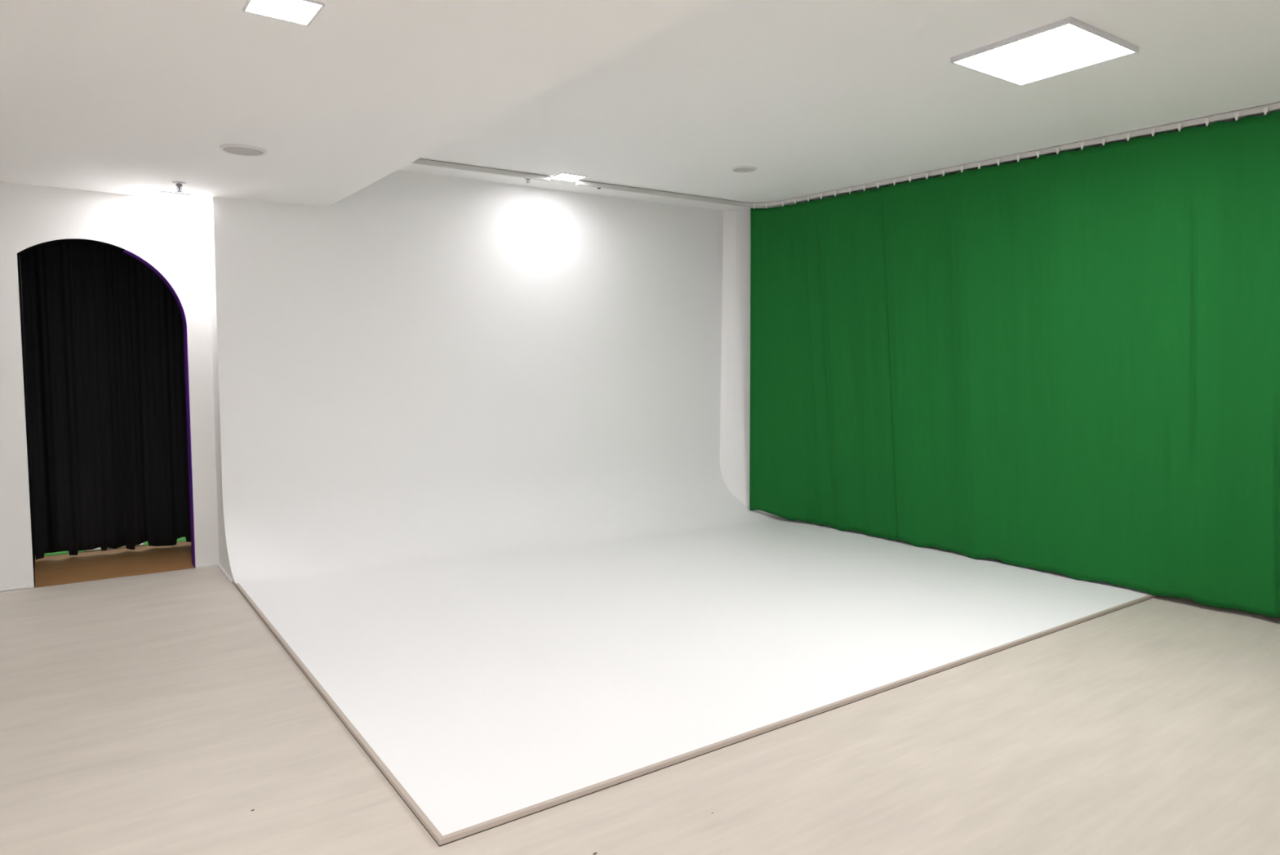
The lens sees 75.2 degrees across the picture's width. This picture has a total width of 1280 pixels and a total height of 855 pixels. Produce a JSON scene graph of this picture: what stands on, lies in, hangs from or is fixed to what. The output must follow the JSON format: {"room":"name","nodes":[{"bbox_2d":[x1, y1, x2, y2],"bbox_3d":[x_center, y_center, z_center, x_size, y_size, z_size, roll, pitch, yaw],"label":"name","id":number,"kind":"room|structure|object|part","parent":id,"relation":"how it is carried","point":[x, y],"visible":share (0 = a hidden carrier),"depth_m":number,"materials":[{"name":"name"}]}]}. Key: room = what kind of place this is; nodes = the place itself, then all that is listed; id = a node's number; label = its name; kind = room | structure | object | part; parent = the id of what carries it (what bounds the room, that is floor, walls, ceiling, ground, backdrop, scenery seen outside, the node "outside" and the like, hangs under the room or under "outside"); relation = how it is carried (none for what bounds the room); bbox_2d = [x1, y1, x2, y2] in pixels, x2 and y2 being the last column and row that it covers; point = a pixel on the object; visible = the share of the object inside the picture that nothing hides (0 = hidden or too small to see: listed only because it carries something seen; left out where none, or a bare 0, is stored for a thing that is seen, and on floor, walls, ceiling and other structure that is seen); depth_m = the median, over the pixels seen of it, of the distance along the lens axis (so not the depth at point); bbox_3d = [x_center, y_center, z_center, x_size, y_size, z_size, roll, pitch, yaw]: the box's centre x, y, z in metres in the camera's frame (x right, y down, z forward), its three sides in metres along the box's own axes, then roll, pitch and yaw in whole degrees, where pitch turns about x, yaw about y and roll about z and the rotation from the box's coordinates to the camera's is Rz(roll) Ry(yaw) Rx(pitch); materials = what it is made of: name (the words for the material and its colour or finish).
{"room":"studio","nodes":[
{"label":"studio","id":0,"kind":"room"},
{"bbox_2d":[17,254,35,568],"bbox_3d":[-4.754,-0.319,6.333,0.118,2.758,1.360,-3,6,-35],"label":"wall","id":1,"kind":"structure","parent":0,"point":[19,256],"depth_m":6.37,"materials":[{"name":"black"}]},
{"bbox_2d":[35,539,186,556],"bbox_3d":[-4.340,1.060,7.036,5.000,0.104,0.030,-3,6,-35],"label":"trim","id":2,"kind":"structure","parent":1,"relation":"attached to","point":[185,540],"depth_m":6.84,"materials":[{"name":"green"}]},
{"bbox_2d":[0,182,218,589],"bbox_3d":[-4.646,-0.250,5.477,3.604,2.758,0.165,-3,6,-34],"label":"wall","id":3,"kind":"structure","parent":0,"point":[171,235],"depth_m":5.84,"materials":[{"name":"white paint"}]},
{"bbox_2d":[0,585,34,591],"bbox_3d":[-5.152,1.150,5.139,2.273,0.014,0.012,-3,6,-34],"label":"baseboard","id":4,"kind":"structure","parent":3,"relation":"attached to","point":[28,586],"depth_m":5.72,"materials":[{"name":"white"}]},
{"bbox_2d":[17,238,124,586],"bbox_3d":[-4.002,-0.113,5.933,0.622,2.422,0.174,-3,6,-35],"label":"trim","id":5,"kind":"structure","parent":3,"relation":"attached to","point":[99,242],"depth_m":5.76,"materials":[{"name":"black"}]},
{"bbox_2d":[123,248,195,568],"bbox_3d":[-3.592,-0.107,6.217,0.378,2.372,0.170,-3,6,-35],"label":"trim","id":6,"kind":"structure","parent":3,"relation":"attached to","point":[157,272],"depth_m":6.29,"materials":[{"name":"purple"}]},
{"bbox_2d":[195,563,217,568],"bbox_3d":[-3.326,1.064,6.390,0.162,0.014,0.012,-3,6,-34],"label":"baseboard","id":7,"kind":"structure","parent":3,"relation":"attached to","point":[215,564],"depth_m":6.38,"materials":[{"name":"white"}]},
{"bbox_2d":[44,536,186,555],"bbox_3d":[-4.996,0.981,7.953,5.000,0.106,2.230,-3,6,-35],"label":"floor","id":8,"kind":"structure","parent":0,"point":[184,538],"depth_m":6.86,"materials":[{"name":"green"}]},
{"bbox_2d":[0,0,717,207],"bbox_3d":[-1.735,-1.555,1.646,4.407,0.496,9.700,-3,6,-35],"label":"ceiling","id":9,"kind":"structure","parent":0,"point":[130,97],"depth_m":3.48,"materials":[{"name":"white paint"}]},
{"bbox_2d":[157,191,192,199],"bbox_3d":[-3.323,-1.656,5.937,0.200,0.008,0.200,-3,6,-35],"label":"recessed light","id":10,"kind":"object","parent":9,"relation":"in","point":[163,194],"visible":1,"depth_m":5.92,"materials":[{"name":"white"}]},
{"bbox_2d":[159,192,190,199],"bbox_3d":[-3.323,-1.656,5.937,0.184,0.005,0.184,-3,6,-35],"label":"diffuser","id":11,"kind":"object","parent":10,"relation":"attached to","point":[171,195],"depth_m":5.93,"materials":[{"name":"white plastic"}]},
{"bbox_2d":[172,181,186,192],"bbox_3d":[-3.058,-1.592,5.515,0.084,0.064,0.084,-3,6,-35],"label":"sprinkler","id":12,"kind":"object","parent":9,"relation":"attached to","point":[179,184],"visible":1,"depth_m":5.50,"materials":[{"name":"white metal"}]},
{"bbox_3d":[-3.058,-1.620,5.512,0.084,0.008,0.084,-3,6,-35],"label":"plate","id":13,"kind":"part","parent":12,"relation":"part of","materials":[{"name":"white metal"}]},
{"bbox_2d":[219,144,266,156],"bbox_3d":[-2.209,-1.541,4.630,0.236,0.012,0.236,-3,6,-35],"label":"ceiling speaker","id":14,"kind":"object","parent":9,"relation":"attached to","point":[236,149],"visible":1,"depth_m":4.62,"materials":[{"name":"white plastic"}]},
{"bbox_2d":[222,146,263,155],"bbox_3d":[-2.209,-1.543,4.630,0.203,0.008,0.203,-3,6,-35],"label":"grille","id":15,"kind":"object","parent":14,"relation":"attached to","point":[233,150],"depth_m":4.62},
{"bbox_2d":[242,0,324,26],"bbox_3d":[-1.176,-1.385,2.739,0.210,0.008,0.210,-3,6,-35],"label":"recessed light","id":16,"kind":"object","parent":9,"relation":"in","point":[303,12],"visible":1,"depth_m":2.75,"materials":[{"name":"white plastic"}]},
{"bbox_2d":[0,541,1279,854],"bbox_3d":[0.153,1.356,3.763,9.300,0.100,10.540,-3,6,-35],"label":"floor","id":17,"kind":"structure","parent":0,"point":[151,713],"depth_m":3.38,"materials":[{"name":"beige wood"}]},
{"bbox_2d":[84,542,143,551],"bbox_3d":[-4.420,1.007,6.990,0.420,0.008,0.065,-3,6,-35],"label":"trim","id":18,"kind":"structure","parent":17,"relation":"on","point":[141,544],"depth_m":6.93,"materials":[{"name":"white"}]},
{"bbox_2d":[207,169,1157,846],"bbox_3d":[0.289,-0.433,6.060,5.540,3.104,4.533,-3,6,-35],"label":"cyclorama","id":19,"kind":"object","parent":17,"relation":"on","point":[470,482],"visible":0.98,"depth_m":6.35,"materials":[{"name":"white paint"}]},
{"bbox_3d":[-3.033,-0.282,6.030,0.012,2.758,0.745,-3,6,-35],"label":"panel","id":20,"kind":"part","parent":19,"relation":"part of","materials":[{"name":"white paint"}]},
{"bbox_2d":[720,209,779,516],"bbox_3d":[3.828,-0.346,5.299,1.400,3.104,9.000,-3,6,-35],"label":"wall","id":21,"kind":"structure","parent":0,"point":[735,415],"depth_m":8.39,"materials":[{"name":"white paint"}]},
{"bbox_2d":[399,0,1279,210],"bbox_3d":[2.134,-1.918,4.384,5.093,0.150,9.700,-3,6,-35],"label":"ceiling","id":22,"kind":"structure","parent":0,"point":[816,96],"depth_m":4.71,"materials":[{"name":"white paint"}]},
{"bbox_2d":[411,158,550,181],"bbox_3d":[-1.428,-2.010,6.388,1.607,0.036,0.032,-2,5,-31],"label":"rail","id":23,"kind":"object","parent":22,"relation":"attached to","point":[423,162],"visible":0.66,"depth_m":6.49,"materials":[{"name":"white metal"}]},
{"bbox_2d":[524,177,532,183],"bbox_3d":[-0.927,-2.045,6.892,0.072,0.040,0.072,-3,6,-35],"label":"sprinkler","id":24,"kind":"object","parent":22,"relation":"attached to","point":[527,180],"visible":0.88,"depth_m":6.88,"materials":[{"name":"white metal"}]},
{"bbox_2d":[550,172,586,182],"bbox_3d":[-0.594,-2.053,6.821,0.230,0.008,0.230,-2,5,-33],"label":"recessed light","id":25,"kind":"object","parent":22,"relation":"in","point":[561,176],"visible":0.96,"depth_m":6.81,"materials":[{"name":"white plastic"}]},
{"bbox_2d":[551,173,583,181],"bbox_3d":[-0.594,-2.054,6.821,0.214,0.005,0.214,-2,5,-33],"label":"diffuser","id":26,"kind":"object","parent":25,"relation":"attached to","point":[567,177],"depth_m":6.82,"materials":[{"name":"white plastic"}]},
{"bbox_2d":[731,165,756,173],"bbox_3d":[0.813,-2.015,6.494,0.196,0.012,0.196,-3,6,-35],"label":"ceiling speaker","id":27,"kind":"object","parent":22,"relation":"attached to","point":[742,169],"visible":1,"depth_m":6.48,"materials":[{"name":"white plastic"}]},
{"bbox_2d":[733,168,754,172],"bbox_3d":[0.813,-2.017,6.494,0.163,0.008,0.163,-3,6,-35],"label":"grille","id":28,"kind":"object","parent":27,"relation":"attached to","point":[735,170],"depth_m":6.51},
{"bbox_2d":[575,102,1279,207],"bbox_3d":[2.450,-1.951,6.033,6.016,0.040,1.734,3,5,33],"label":"rail","id":29,"kind":"object","parent":22,"relation":"attached to","point":[1273,107],"visible":1,"depth_m":6.26,"materials":[{"name":"white metal"}]},
{"bbox_2d":[749,106,1279,617],"bbox_3d":[2.870,-0.425,6.157,0.509,3.061,5.543,-3,6,-39],"label":"curtain","id":30,"kind":"object","parent":29,"relation":"hanging from","point":[1066,362],"visible":1,"depth_m":6.01,"materials":[{"name":"green fabric"}]},
{"bbox_3d":[1.663,-0.542,7.681,0.469,3.032,1.649,-4,6,-44],"label":"cloth panel","id":31,"kind":"part","parent":30,"relation":"part of","materials":[{"name":"green fabric"}]},
{"bbox_2d":[950,17,1138,85],"bbox_3d":[1.950,-1.802,4.022,0.600,0.024,0.600,-3,6,-34],"label":"recessed light","id":32,"kind":"object","parent":22,"relation":"in","point":[1069,44],"visible":1,"depth_m":3.97,"materials":[{"name":"white plastic"}]},
{"bbox_3d":[-4.391,-1.848,7.572,2.628,0.100,3.160,-3,6,-35],"label":"ceiling","id":33,"kind":"structure","parent":0,"visible":0},
{"bbox_2d":[20,241,191,559],"bbox_3d":[-3.916,-0.358,7.005,2.024,2.727,0.105,-3,6,-35],"label":"curtain","id":34,"kind":"object","parent":33,"relation":"hanging from","point":[104,348],"visible":0.44,"depth_m":6.71,"materials":[{"name":"fabric"}]}
]}

